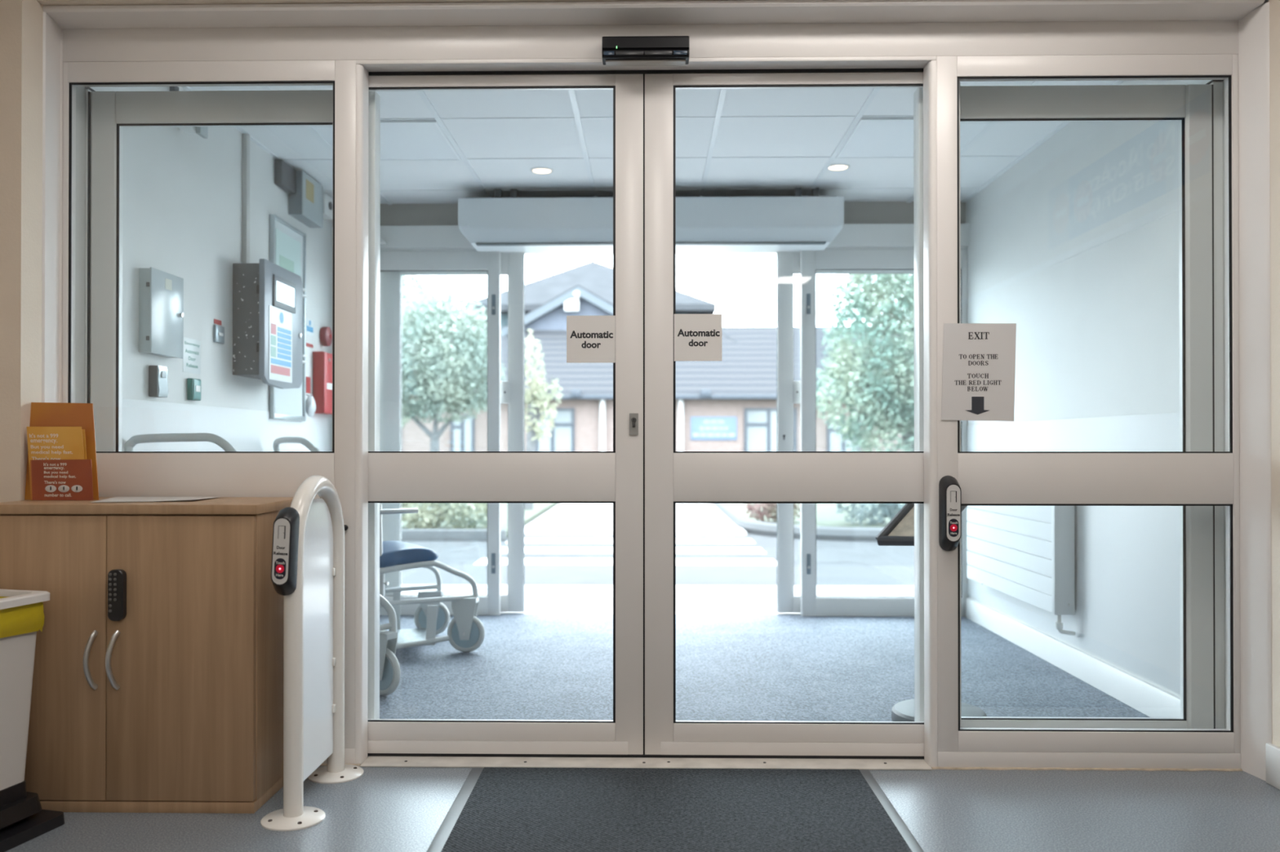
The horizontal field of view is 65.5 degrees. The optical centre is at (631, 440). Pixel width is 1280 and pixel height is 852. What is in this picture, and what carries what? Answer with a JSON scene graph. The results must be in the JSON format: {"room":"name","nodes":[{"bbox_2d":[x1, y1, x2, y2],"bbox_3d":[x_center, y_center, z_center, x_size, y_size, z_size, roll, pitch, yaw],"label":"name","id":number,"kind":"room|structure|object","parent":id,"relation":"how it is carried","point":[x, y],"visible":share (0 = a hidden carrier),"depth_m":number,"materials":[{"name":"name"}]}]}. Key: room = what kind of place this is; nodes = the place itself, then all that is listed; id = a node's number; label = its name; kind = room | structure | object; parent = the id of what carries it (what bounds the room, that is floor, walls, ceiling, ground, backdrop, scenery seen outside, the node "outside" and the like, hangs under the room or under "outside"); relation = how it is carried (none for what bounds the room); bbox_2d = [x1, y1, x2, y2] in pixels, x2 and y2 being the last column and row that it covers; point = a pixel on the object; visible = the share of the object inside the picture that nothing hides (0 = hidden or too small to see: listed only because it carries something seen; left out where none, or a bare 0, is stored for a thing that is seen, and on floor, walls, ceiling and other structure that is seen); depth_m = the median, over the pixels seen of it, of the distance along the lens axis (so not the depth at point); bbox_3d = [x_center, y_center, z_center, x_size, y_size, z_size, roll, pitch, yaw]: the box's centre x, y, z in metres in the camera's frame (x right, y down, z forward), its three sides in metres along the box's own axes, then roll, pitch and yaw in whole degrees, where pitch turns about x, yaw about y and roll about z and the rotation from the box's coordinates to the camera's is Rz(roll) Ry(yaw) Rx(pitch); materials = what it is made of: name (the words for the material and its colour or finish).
{"room":"hospital entrance lobby","nodes":[
{"label":"hospital entrance lobby","id":0,"kind":"room"},
{"bbox_2d":[75,86,332,417],"bbox_3d":[-1.828,-0.286,4.554,0.100,2.620,3.060,0,0,1],"label":"wall","id":1,"kind":"structure","parent":0,"point":[182,192],"depth_m":4.09,"materials":[{"name":"white paint"}]},
{"bbox_2d":[148,365,168,397],"bbox_3d":[-1.771,-0.219,3.731,0.043,0.116,0.072,0,0,1],"label":"switch","id":2,"kind":"object","parent":1,"relation":"attached to","point":[157,375],"visible":1,"depth_m":3.70,"materials":[{"name":"grey plastic"}]},
{"bbox_2d":[138,266,183,358],"bbox_3d":[-1.763,-0.473,3.746,0.058,0.312,0.251,0,0,1],"label":"electrical box","id":3,"kind":"object","parent":1,"relation":"attached to","point":[161,293],"visible":1,"depth_m":3.69,"materials":[{"name":"grey metal"}]},
{"bbox_2d":[169,86,208,138],"bbox_3d":[-1.741,-1.293,3.921,0.095,0.173,0.130,0,0,1],"label":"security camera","id":4,"kind":"object","parent":1,"relation":"attached to","point":[202,132],"visible":0.28,"depth_m":3.92,"materials":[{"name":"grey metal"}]},
{"bbox_2d":[195,127,208,138],"bbox_3d":[-1.703,-1.261,3.951,0.020,0.110,0.070,0,0,1],"label":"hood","id":5,"kind":"object","parent":4,"relation":"attached to","point":[202,131],"depth_m":3.94,"materials":[{"name":"grey"}]},
{"bbox_2d":[182,337,200,374],"bbox_3d":[-1.786,-0.342,4.046,0.002,0.141,0.154,0,0,1],"label":"sign","id":6,"kind":"object","parent":1,"relation":"attached to","point":[192,348],"visible":0.98,"depth_m":4.05,"materials":[{"name":"white paper"}]},
{"bbox_2d":[186,377,200,400],"bbox_3d":[-1.772,-0.205,4.040,0.029,0.088,0.078,0,0,1],"label":"emergency door release","id":7,"kind":"object","parent":1,"relation":"attached to","point":[193,385],"visible":1,"depth_m":4.01,"materials":[{"name":"teal plastic"}]},
{"bbox_2d":[62,60,368,764],"bbox_3d":[-1.317,-0.088,3.159,0.948,2.208,0.073,0,0,1],"label":"side panel frame","id":8,"kind":"structure","parent":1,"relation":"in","point":[119,473],"depth_m":3.12,"materials":[{"name":"white metal"}]},
{"bbox_2d":[213,319,224,343],"bbox_3d":[-1.774,-0.469,4.290,0.017,0.100,0.087,0,0,1],"label":"switch","id":9,"kind":"object","parent":1,"relation":"attached to","point":[219,331],"visible":1,"depth_m":4.28,"materials":[{"name":"silver metal"}]},
{"bbox_2d":[121,398,332,451],"bbox_3d":[-1.775,0.377,4.610,0.004,1.035,2.560,0,0,1],"label":"trim","id":10,"kind":"structure","parent":1,"relation":"attached to","point":[246,430],"depth_m":4.27,"materials":[{"name":"white paint"}]},
{"bbox_2d":[84,87,380,719],"bbox_3d":[-1.319,-0.073,3.296,0.960,2.181,0.065,0,0,1],"label":"window","id":11,"kind":"structure","parent":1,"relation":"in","point":[107,113],"depth_m":3.27,"materials":[{"name":"grey metal"}]},
{"bbox_2d":[241,133,249,263],"bbox_3d":[-1.767,-0.991,4.564,0.022,0.830,0.038,0,0,1],"label":"cable trunking","id":12,"kind":"object","parent":1,"relation":"attached to","point":[246,137],"visible":0.56,"depth_m":4.55,"materials":[{"name":"grey plastic"}]},
{"bbox_2d":[232,258,302,388],"bbox_3d":[-1.695,-0.524,4.670,0.161,0.567,0.493,0,0,1],"label":"fire alarm panel","id":13,"kind":"object","parent":1,"relation":"attached to","point":[255,286],"visible":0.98,"depth_m":4.44,"materials":[{"name":"grey metal"}]},
{"bbox_2d":[269,305,292,382],"bbox_3d":[-1.625,-0.441,4.619,0.002,0.335,0.286,0,0,1],"label":"poster","id":14,"kind":"object","parent":13,"relation":"attached to","point":[280,320],"visible":1,"depth_m":4.61,"materials":[{"name":"white paper"}]},
{"bbox_2d":[271,323,275,334],"bbox_3d":[-1.626,-0.505,4.525,0.001,0.047,0.063,0,0,1],"label":"picture","id":15,"kind":"object","parent":14,"relation":"on","point":[273,325],"depth_m":4.52,"materials":[{"name":"pink paper"}]},
{"bbox_2d":[271,346,275,357],"bbox_3d":[-1.626,-0.401,4.525,0.001,0.047,0.063,0,0,1],"label":"picture","id":16,"kind":"object","parent":14,"relation":"on","point":[273,348],"depth_m":4.52,"materials":[{"name":"teal"}]},
{"bbox_2d":[271,335,275,346],"bbox_3d":[-1.626,-0.453,4.525,0.001,0.044,0.063,0,0,1],"label":"picture","id":17,"kind":"object","parent":14,"relation":"on","point":[273,337],"depth_m":4.52,"materials":[{"name":"teal"}]},
{"bbox_2d":[274,159,295,194],"bbox_3d":[-1.750,-1.332,5.047,0.038,0.123,0.215,0,0,1],"label":"junction box","id":18,"kind":"object","parent":1,"relation":"attached to","point":[284,174],"visible":1,"depth_m":4.98,"materials":[{"name":"grey metal"}]},
{"bbox_2d":[269,213,306,421],"bbox_3d":[-1.749,-0.605,5.101,0.038,1.002,0.459,0,0,1],"label":"notice board","id":19,"kind":"object","parent":1,"relation":"attached to","point":[287,243],"visible":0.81,"depth_m":5.11,"materials":[{"name":"white"}]},
{"bbox_2d":[275,228,300,275],"bbox_3d":[-1.755,-0.836,5.097,0.002,0.420,0.349,0,0,1],"label":"poster","id":20,"kind":"object","parent":19,"relation":"attached to","point":[287,245],"depth_m":5.08,"materials":[{"name":"grey paper"}]},
{"bbox_2d":[288,170,323,228],"bbox_3d":[-1.727,-1.276,5.294,0.075,0.226,0.325,0,0,1],"label":"box","id":21,"kind":"object","parent":1,"relation":"attached to","point":[305,206],"visible":0.96,"depth_m":5.21,"materials":[{"name":"grey metal"}]},
{"bbox_2d":[306,377,310,393],"bbox_3d":[-1.761,-0.300,5.428,0.003,0.087,0.064,0,0,1],"label":"notice","id":22,"kind":"object","parent":1,"relation":"attached to","point":[308,379],"visible":0.86,"depth_m":5.42,"materials":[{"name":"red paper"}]},
{"bbox_2d":[306,318,313,336],"bbox_3d":[-1.761,-0.617,5.452,0.003,0.088,0.124,0,0,1],"label":"sign","id":23,"kind":"object","parent":1,"relation":"attached to","point":[309,323],"visible":0.94,"depth_m":5.45,"materials":[{"name":"white"}]},
{"bbox_2d":[306,342,313,347],"bbox_3d":[-1.761,-0.518,5.447,0.003,0.018,0.112,0,0,1],"label":"label","id":24,"kind":"object","parent":1,"relation":"attached to","point":[307,344],"visible":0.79,"depth_m":5.45,"materials":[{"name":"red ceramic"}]},
{"bbox_2d":[306,394,315,416],"bbox_3d":[-1.736,-0.190,5.382,0.057,0.124,0.106,0,0,1],"label":"hanging bag","id":25,"kind":"object","parent":1,"relation":"hanging from","point":[310,402],"visible":0.95,"depth_m":5.35,"materials":[{"name":"white plastic"}]},
{"bbox_2d":[312,351,332,414],"bbox_3d":[-1.724,-0.319,5.625,0.071,0.343,0.247,0,0,1],"label":"fire alarm box","id":26,"kind":"object","parent":1,"relation":"attached to","point":[322,361],"visible":0.66,"depth_m":5.50,"materials":[{"name":"red metal"}]},
{"bbox_2d":[320,326,332,346],"bbox_3d":[-1.733,-0.591,5.671,0.050,0.111,0.112,0,0,1],"label":"bell","id":27,"kind":"object","parent":1,"relation":"attached to","point":[326,334],"visible":0.98,"depth_m":5.63,"materials":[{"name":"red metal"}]},
{"bbox_2d":[323,193,332,219],"bbox_3d":[-1.725,-1.315,5.613,0.068,0.111,0.164,0,0,1],"label":"wall speaker","id":28,"kind":"object","parent":1,"relation":"attached to","point":[327,202],"visible":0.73,"depth_m":5.59,"materials":[{"name":"white plastic"}]},
{"bbox_2d":[320,763,1242,771],"bbox_3d":[0.042,1.015,3.091,3.670,0.010,0.017,0,0,1],"label":"trim","id":29,"kind":"structure","parent":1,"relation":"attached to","point":[322,764],"depth_m":3.06,"materials":[{"name":"grey metal"}]},
{"bbox_2d":[0,0,1279,747],"bbox_3d":[0.226,-0.295,2.936,4.450,2.620,0.105,0,0,1],"label":"wall","id":30,"kind":"structure","parent":0,"point":[21,21],"depth_m":2.93,"materials":[{"name":"beige paint"}]},
{"bbox_2d":[41,12,62,403],"bbox_3d":[-1.796,-0.143,3.105,0.030,2.318,0.175,0,0,1],"label":"trim","id":31,"kind":"structure","parent":30,"relation":"attached to","point":[52,34],"depth_m":3.07,"materials":[{"name":"white paint"}]},
{"bbox_2d":[360,755,932,770],"bbox_3d":[0.044,1.014,3.186,1.770,0.006,0.217,0,0,1],"label":"trim","id":32,"kind":"structure","parent":30,"relation":"attached to","point":[371,761],"depth_m":3.12,"materials":[{"name":"beige metal"}]},
{"bbox_2d":[42,0,1264,29],"bbox_3d":[0.041,-1.308,3.079,3.689,0.022,0.175,0,0,1],"label":"trim","id":33,"kind":"structure","parent":30,"relation":"attached to","point":[748,11],"depth_m":3.04,"materials":[{"name":"white paint"}]},
{"bbox_2d":[1266,742,1279,790],"bbox_3d":[2.115,0.956,2.906,0.472,0.118,0.085,0,0,1],"label":"baseboard","id":34,"kind":"structure","parent":30,"relation":"attached to","point":[1273,752],"depth_m":2.92,"materials":[{"name":"white"}]},
{"bbox_2d":[5,613,1279,851],"bbox_3d":[0.183,1.050,0.431,4.250,0.104,10.880,0,0,1],"label":"floor","id":35,"kind":"structure","parent":0,"point":[525,666],"depth_m":3.65,"materials":[{"name":"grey carpet"}]},
{"bbox_2d":[0,589,64,851],"bbox_3d":[-1.717,0.706,2.456,0.345,0.614,0.470,0,0,14],"label":"waste bin","id":36,"kind":"object","parent":35,"relation":"on","point":[23,819],"visible":1,"depth_m":2.55,"materials":[{"name":"grey plastic"}]},
{"bbox_2d":[0,497,293,813],"bbox_3d":[-1.398,0.596,2.890,0.767,0.839,0.433,0,0,1],"label":"storage cabinet","id":37,"kind":"object","parent":35,"relation":"on","point":[157,685],"visible":0.93,"depth_m":2.71,"materials":[{"name":"brown wood"}]},
{"bbox_2d":[0,497,293,514],"bbox_3d":[-1.398,0.190,2.908,0.767,0.026,0.401,0,0,1],"label":"countertop","id":38,"kind":"structure","parent":37,"relation":"on","point":[220,505],"depth_m":2.71,"materials":[{"name":"brown wood"}]},
{"bbox_2d":[24,402,98,500],"bbox_3d":[-1.706,0.031,2.940,0.274,0.290,0.054,0,0,1],"label":"holder","id":39,"kind":"object","parent":38,"relation":"on","point":[50,479],"visible":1,"depth_m":2.92,"materials":[{"name":"orange"}]},
{"bbox_2d":[26,426,84,493],"bbox_3d":[-1.686,0.060,2.923,0.185,0.200,0.008,0,0,1],"label":"leaflet","id":40,"kind":"object","parent":39,"relation":"in","point":[43,442],"visible":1,"depth_m":2.92,"materials":[{"name":"orange paper"}]},
{"bbox_2d":[81,429,86,459],"bbox_3d":[-1.669,0.060,2.930,0.152,0.200,0.012,0,0,1],"label":"leaflet","id":41,"kind":"object","parent":39,"relation":"in","point":[82,430],"visible":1,"depth_m":2.93,"materials":[{"name":"yellow paper"}]},
{"bbox_2d":[89,497,218,502],"bbox_3d":[-1.421,0.173,2.929,0.337,0.004,0.290,0,0,1],"label":"paper sheet","id":42,"kind":"object","parent":38,"relation":"on","point":[114,499],"visible":1,"depth_m":2.94,"materials":[{"name":"grey paper"}]},
{"bbox_2d":[124,432,400,695],"bbox_3d":[-1.321,0.495,3.676,0.990,1.040,0.321,0,0,-32],"label":"chair","id":43,"kind":"object","parent":35,"relation":"on","point":[389,667],"visible":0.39,"depth_m":3.92,"materials":[{"name":"grey metal"}]},
{"bbox_2d":[260,475,364,831],"bbox_3d":[-0.900,0.557,2.845,0.164,0.915,0.525,0,0,1],"label":"barrier","id":44,"kind":"object","parent":35,"relation":"on","point":[313,615],"visible":0.93,"depth_m":2.82,"materials":[{"name":"white metal"}]},
{"bbox_2d":[271,506,299,595],"bbox_3d":[-0.912,0.295,2.618,0.064,0.235,0.046,0,0,1],"label":"pad","id":45,"kind":"object","parent":44,"relation":"attached to","point":[286,522],"visible":1,"depth_m":2.60,"materials":[{"name":"black plastic"}]},
{"bbox_2d":[272,436,484,652],"bbox_3d":[-1.222,0.503,4.814,0.892,1.036,0.606,0,0,-31],"label":"chair","id":46,"kind":"object","parent":35,"relation":"on","point":[465,632],"visible":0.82,"depth_m":4.76,"materials":[{"name":"grey metal"}]},
{"bbox_2d":[426,767,924,851],"bbox_3d":[0.101,1.006,2.079,1.220,0.010,1.972,0,0,1],"label":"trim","id":47,"kind":"structure","parent":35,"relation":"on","point":[495,809],"depth_m":2.68,"materials":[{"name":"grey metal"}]},
{"bbox_2d":[875,503,986,721],"bbox_3d":[1.152,0.548,3.605,0.428,0.934,0.345,0,0,-15],"label":"lectern stand","id":48,"kind":"object","parent":35,"relation":"on","point":[900,531],"visible":0.27,"depth_m":3.65,"materials":[{"name":"grey"}]},
{"bbox_2d":[188,80,1115,204],"bbox_3d":[0.080,-1.436,4.574,3.714,0.060,2.605,0,0,1],"label":"ceiling","id":49,"kind":"structure","parent":0,"point":[779,136],"depth_m":4.76,"materials":[{"name":"white tile"}]},
{"bbox_2d":[307,120,461,160],"bbox_3d":[-1.143,-1.400,4.669,0.587,0.012,0.587,0,0,1],"label":"tile","id":50,"kind":"structure","parent":49,"relation":"in","point":[400,140],"depth_m":4.63,"materials":[{"name":"white"}]},
{"bbox_2d":[529,167,554,174],"bbox_3d":[-0.464,-1.400,5.177,0.124,0.006,0.124,0,0,1],"label":"recessed light","id":51,"kind":"object","parent":49,"relation":"in","point":[542,171],"visible":1,"depth_m":5.17,"materials":[{"name":"white plastic"}]},
{"bbox_2d":[457,187,844,251],"bbox_3d":[0.107,-1.245,5.621,2.123,0.310,0.290,0,0,1],"label":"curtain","id":52,"kind":"object","parent":49,"relation":"hanging from","point":[797,222],"visible":0.94,"depth_m":5.49,"materials":[{"name":"white metal"}]},
{"bbox_2d":[465,195,836,198],"bbox_3d":[0.107,-1.338,5.606,2.043,0.005,0.240,0,0,1],"label":"grille","id":53,"kind":"object","parent":52,"relation":"attached to","point":[495,197],"depth_m":5.47,"materials":[{"name":"grey metal"}]},
{"bbox_2d":[827,164,850,171],"bbox_3d":[1.062,-1.400,5.115,0.124,0.006,0.124,0,0,1],"label":"recessed light","id":54,"kind":"object","parent":49,"relation":"in","point":[835,167],"visible":1,"depth_m":5.11,"materials":[{"name":"white plastic"}]},
{"bbox_2d":[835,117,992,159],"bbox_3d":[1.298,-1.400,4.626,0.587,0.012,0.587,0,0,1],"label":"tile","id":55,"kind":"structure","parent":49,"relation":"in","point":[872,137],"depth_m":4.59,"materials":[{"name":"white"}]},
{"bbox_2d":[401,584,914,611],"bbox_3d":[0.115,1.066,6.559,12.000,0.056,1.170,0,0,1],"label":"pavement","id":56,"kind":"structure","parent":0,"point":[537,597],"depth_m":6.70,"materials":[{"name":"concrete"}]},
{"bbox_2d":[401,503,914,565],"bbox_3d":[0.751,1.335,43.012,80.000,0.100,73.950,0,0,1],"label":"ground","id":57,"kind":"structure","parent":0,"point":[828,553],"depth_m":9.96,"materials":[{"name":"concrete"}]},
{"bbox_2d":[401,528,506,541],"bbox_3d":[-10.605,1.069,11.256,18.400,0.140,0.150,0,0,1],"label":"curb","id":58,"kind":"object","parent":57,"relation":"on","point":[407,535],"depth_m":11.03,"materials":[{"name":"grey concrete"}]},
{"bbox_2d":[401,502,557,537],"bbox_3d":[-10.483,1.133,19.705,18.350,0.060,16.750,0,0,1],"label":"bed","id":59,"kind":"object","parent":57,"relation":"on","point":[539,508],"depth_m":14.37,"materials":[{"name":"green plant"}]},
{"bbox_2d":[401,502,502,528],"bbox_3d":[-3.377,0.742,12.059,3.619,0.781,0.777,0,0,1],"label":"hedge","id":60,"kind":"object","parent":59,"relation":"on","point":[447,513],"visible":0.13,"depth_m":11.87,"materials":[{"name":"green plant"}]},
{"bbox_2d":[401,288,506,507],"bbox_3d":[-3.286,-0.678,16.030,2.499,3.524,1.870,0,0,-18],"label":"tree","id":61,"kind":"object","parent":59,"relation":"on","point":[424,380],"visible":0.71,"depth_m":15.70,"materials":[{"name":"green plant"}]},
{"bbox_2d":[524,328,564,510],"bbox_3d":[-1.444,-0.321,15.533,0.776,2.817,0.657,0,0,1],"label":"tree","id":62,"kind":"object","parent":59,"relation":"on","point":[535,397],"visible":0.86,"depth_m":15.46,"materials":[{"name":"green plant"}]},
{"bbox_2d":[473,558,777,564],"bbox_3d":[-0.043,1.103,8.996,2.700,0.008,0.500,0,0,1],"label":"zebra crossing","id":63,"kind":"object","parent":57,"relation":"on","point":[483,561],"visible":0.5,"depth_m":8.98,"materials":[{"name":"white paint"}]},
{"bbox_2d":[505,538,755,543],"bbox_3d":[-0.008,1.113,10.996,2.700,0.008,0.500,0,0,1],"label":"road line","id":64,"kind":"object","parent":57,"relation":"on","point":[526,540],"visible":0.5,"depth_m":10.89,"materials":[{"name":"white paint"}]},
{"bbox_2d":[500,547,766,554],"bbox_3d":[-0.025,1.108,9.996,2.700,0.008,0.500,0,0,1],"label":"zebra crossing","id":65,"kind":"object","parent":57,"relation":"on","point":[503,550],"visible":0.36,"depth_m":9.96,"materials":[{"name":"white paint"}]},
{"bbox_2d":[524,503,746,535],"bbox_3d":[0.146,1.144,19.795,2.700,0.040,16.200,0,0,1],"label":"driveway","id":66,"kind":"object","parent":57,"relation":"on","point":[564,519],"visible":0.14,"depth_m":13.26,"materials":[{"name":"concrete"}]},
{"bbox_2d":[401,564,914,586],"bbox_3d":[0.137,1.081,7.818,40.000,0.040,1.350,0,0,1],"label":"pavement","id":67,"kind":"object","parent":57,"relation":"on","point":[535,575],"depth_m":7.83,"materials":[{"name":"grey concrete"}]},
{"bbox_2d":[401,261,914,451],"bbox_3d":[0.609,-2.836,34.910,26.000,8.158,15.000,0,0,1],"label":"building","id":68,"kind":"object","parent":57,"relation":"on","point":[742,385],"visible":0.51,"depth_m":28.10,"materials":[{"name":"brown brick"}]},
{"bbox_2d":[564,291,581,312],"bbox_3d":[-1.793,-4.343,30.869,0.570,0.730,0.380,0,0,1],"label":"wall lamp","id":69,"kind":"object","parent":68,"relation":"attached to","point":[572,300],"depth_m":30.72,"materials":[{"name":"grey plastic"}]},
{"bbox_2d":[570,389,581,397],"bbox_3d":[-1.528,-1.291,27.538,0.280,0.220,0.200,0,0,1],"label":"skylight","id":70,"kind":"object","parent":68,"relation":"attached to","point":[574,393],"depth_m":27.44,"materials":[{"name":"grey stone"}]},
{"bbox_2d":[700,389,711,397],"bbox_3d":[2.053,-1.291,27.476,0.280,0.220,0.200,0,0,1],"label":"skylight","id":71,"kind":"object","parent":68,"relation":"attached to","point":[704,393],"depth_m":27.38,"materials":[{"name":"grey stone"}]},
{"bbox_2d":[690,416,737,439],"bbox_3d":[2.314,-0.332,27.943,1.291,0.656,0.046,0,0,1],"label":"sign","id":72,"kind":"object","parent":68,"relation":"attached to","point":[702,428],"visible":1,"depth_m":27.93,"materials":[{"name":"blue"}]},
{"bbox_2d":[712,503,884,541],"bbox_3d":[10.892,1.101,19.212,18.890,0.180,16.790,0,0,1],"label":"kerb","id":73,"kind":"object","parent":57,"relation":"on","point":[769,529],"depth_m":11.26,"materials":[{"name":"grey concrete"}]},
{"bbox_2d":[728,503,903,527],"bbox_3d":[11.000,1.135,19.955,18.700,0.060,15.500,0,0,1],"label":"bed","id":74,"kind":"object","parent":57,"relation":"on","point":[826,515],"depth_m":13.89,"materials":[{"name":"green plant"}]},
{"bbox_2d":[742,503,800,522],"bbox_3d":[1.864,0.729,12.938,0.850,0.745,0.783,0,0,1],"label":"shrub","id":75,"kind":"object","parent":74,"relation":"on","point":[771,508],"visible":0.23,"depth_m":12.84,"materials":[{"name":"green plant"}]},
{"bbox_2d":[816,274,914,451],"bbox_3d":[3.890,-0.931,13.915,2.720,4.023,2.011,0,0,9],"label":"tree","id":76,"kind":"object","parent":74,"relation":"on","point":[899,412],"visible":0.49,"depth_m":13.60,"materials":[{"name":"green plant"}]},
{"bbox_2d":[835,503,906,525],"bbox_3d":[4.059,0.727,12.539,3.100,0.824,0.764,0,0,1],"label":"hedge","id":77,"kind":"object","parent":74,"relation":"on","point":[885,508],"visible":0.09,"depth_m":12.46,"materials":[{"name":"green plant"}]},
{"bbox_2d":[380,201,965,226],"bbox_3d":[0.104,-1.421,5.952,3.714,0.335,0.170,0,0,1],"label":"wall","id":78,"kind":"structure","parent":0,"point":[855,212],"depth_m":5.85,"materials":[{"name":"grey"}]},
{"bbox_2d":[379,251,500,615],"bbox_3d":[-1.264,-0.042,5.866,0.982,2.138,0.054,0,0,1],"label":"door","id":79,"kind":"structure","parent":78,"relation":"in","point":[390,261],"depth_m":5.84,"materials":[{"name":"white metal"}]},
{"bbox_2d":[379,253,524,612],"bbox_3d":[-1.084,-0.062,5.925,0.897,2.163,0.050,0,0,1],"label":"door","id":80,"kind":"structure","parent":78,"relation":"in","point":[512,264],"depth_m":5.91,"materials":[{"name":"white metal"}]},
{"bbox_2d":[331,223,968,254],"bbox_3d":[0.102,-1.183,5.870,3.714,0.142,0.150,0,0,1],"label":"trim","id":81,"kind":"structure","parent":78,"relation":"attached to","point":[851,236],"depth_m":5.82,"materials":[{"name":"white paint"}]},
{"bbox_2d":[181,80,1124,204],"bbox_3d":[0.080,-1.404,4.569,3.714,0.007,2.595,0,0,1],"label":"trim","id":82,"kind":"structure","parent":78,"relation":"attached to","point":[717,117],"depth_m":4.74,"materials":[{"name":"white"}]},
{"bbox_2d":[776,252,914,613],"bbox_3d":[1.398,-0.063,5.882,1.072,2.163,0.050,0,0,1],"label":"door","id":83,"kind":"structure","parent":78,"relation":"in","point":[788,264],"depth_m":5.88,"materials":[{"name":"white metal"}]},
{"bbox_2d":[965,0,1268,728],"bbox_3d":[1.986,-0.286,4.488,0.100,2.620,3.060,0,0,1],"label":"wall","id":84,"kind":"structure","parent":0,"point":[1075,245],"depth_m":4.20,"materials":[{"name":"white paint"}]},
{"bbox_2d":[500,610,800,614],"bbox_3d":[0.103,1.038,5.924,3.714,0.026,0.100,0,0,1],"label":"trim","id":85,"kind":"structure","parent":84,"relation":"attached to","point":[525,611],"depth_m":5.92,"materials":[{"name":"grey metal"}]},
{"bbox_2d":[800,249,968,617],"bbox_3d":[1.476,-0.043,5.818,0.965,2.138,0.054,0,0,1],"label":"window","id":86,"kind":"structure","parent":84,"relation":"in","point":[811,261],"depth_m":5.80,"materials":[{"name":"white metal"}]},
{"bbox_2d":[966,506,1075,635],"bbox_3d":[1.885,0.484,4.896,0.092,0.729,1.199,0,0,1],"label":"radiator","id":87,"kind":"object","parent":84,"relation":"attached to","point":[1025,553],"visible":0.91,"depth_m":4.62,"materials":[{"name":"white metal"}]},
{"bbox_2d":[913,80,1224,728],"bbox_3d":[1.423,-0.074,3.249,0.980,2.181,0.065,0,0,1],"label":"door frame","id":88,"kind":"structure","parent":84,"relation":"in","point":[1197,109],"depth_m":3.21,"materials":[{"name":"grey metal"}]},
{"bbox_2d":[965,597,1180,717],"bbox_3d":[1.926,0.962,4.512,0.020,0.116,2.500,0,0,1],"label":"baseboard","id":89,"kind":"structure","parent":84,"relation":"attached to","point":[1147,698],"depth_m":4.22,"materials":[{"name":"white paint"}]},
{"bbox_2d":[967,412,1180,694],"bbox_3d":[1.935,0.401,4.545,0.004,0.985,2.560,0,0,1],"label":"wall panel","id":90,"kind":"object","parent":84,"relation":"attached to","point":[1127,615],"depth_m":3.93,"materials":[{"name":"white paint"}]},
{"bbox_2d":[923,54,1240,768],"bbox_3d":[1.401,-0.088,3.112,0.949,2.208,0.073,0,0,1],"label":"side panel frame","id":91,"kind":"structure","parent":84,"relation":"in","point":[984,478],"depth_m":3.08,"materials":[{"name":"white metal"}]},
{"bbox_2d":[938,475,961,551],"bbox_3d":[0.980,0.227,3.058,0.057,0.235,0.046,0,0,1],"label":"pad","id":92,"kind":"object","parent":91,"relation":"attached to","point":[949,490],"visible":1,"depth_m":3.04,"materials":[{"name":"black plastic"}]},
{"bbox_2d":[941,323,1016,421],"bbox_3d":[1.075,-0.210,3.080,0.231,0.304,0.002,0,0,1],"label":"notice","id":93,"kind":"object","parent":91,"relation":"attached to","point":[979,359],"visible":1,"depth_m":3.08,"materials":[{"name":"white paper"}]},
{"bbox_2d":[1238,2,1271,781],"bbox_3d":[1.898,-0.143,3.041,0.046,2.318,0.175,0,0,1],"label":"trim","id":94,"kind":"structure","parent":84,"relation":"attached to","point":[1254,113],"depth_m":3.01,"materials":[{"name":"white paint"}]},
{"bbox_3d":[0.055,-1.504,3.137,3.714,0.200,0.270,0,0,1],"label":"wall","id":95,"kind":"structure","parent":0,"visible":0},
{"bbox_2d":[332,71,924,759],"bbox_3d":[0.028,-0.111,3.190,1.975,2.245,0.052,0,0,1],"label":"door","id":96,"kind":"structure","parent":95,"relation":"in","point":[616,477],"depth_m":3.18,"materials":[{"name":"white metal"}]},
{"bbox_2d":[566,315,615,363],"bbox_3d":[-0.129,-0.323,3.183,0.156,0.151,0.002,0,0,1],"label":"notice","id":97,"kind":"object","parent":96,"relation":"attached to","point":[589,339],"visible":1,"depth_m":3.18,"materials":[{"name":"white paper"}]},
{"bbox_2d":[601,35,688,66],"bbox_3d":[0.044,-1.205,3.073,0.267,0.077,0.066,0,0,1],"label":"sensor","id":98,"kind":"object","parent":95,"relation":"attached to","point":[633,51],"visible":1,"depth_m":3.05,"materials":[{"name":"black plastic"}]},
{"bbox_2d":[62,20,1238,75],"bbox_3d":[0.043,-1.387,3.187,3.669,0.434,0.160,0,0,1],"label":"door header","id":99,"kind":"structure","parent":95,"relation":"attached to","point":[855,47],"depth_m":3.11,"materials":[{"name":"white metal"}]},
{"bbox_2d":[644,71,961,756],"bbox_3d":[0.544,-0.116,3.186,1.002,2.235,0.041,0,0,1],"label":"door","id":100,"kind":"structure","parent":95,"relation":"in","point":[672,477],"depth_m":3.17,"materials":[{"name":"white metal"}]},
{"bbox_2d":[674,314,721,361],"bbox_3d":[0.213,-0.328,3.178,0.153,0.150,0.002,0,0,1],"label":"notice","id":101,"kind":"object","parent":100,"relation":"attached to","point":[697,337],"visible":1,"depth_m":3.18,"materials":[{"name":"white paper"}]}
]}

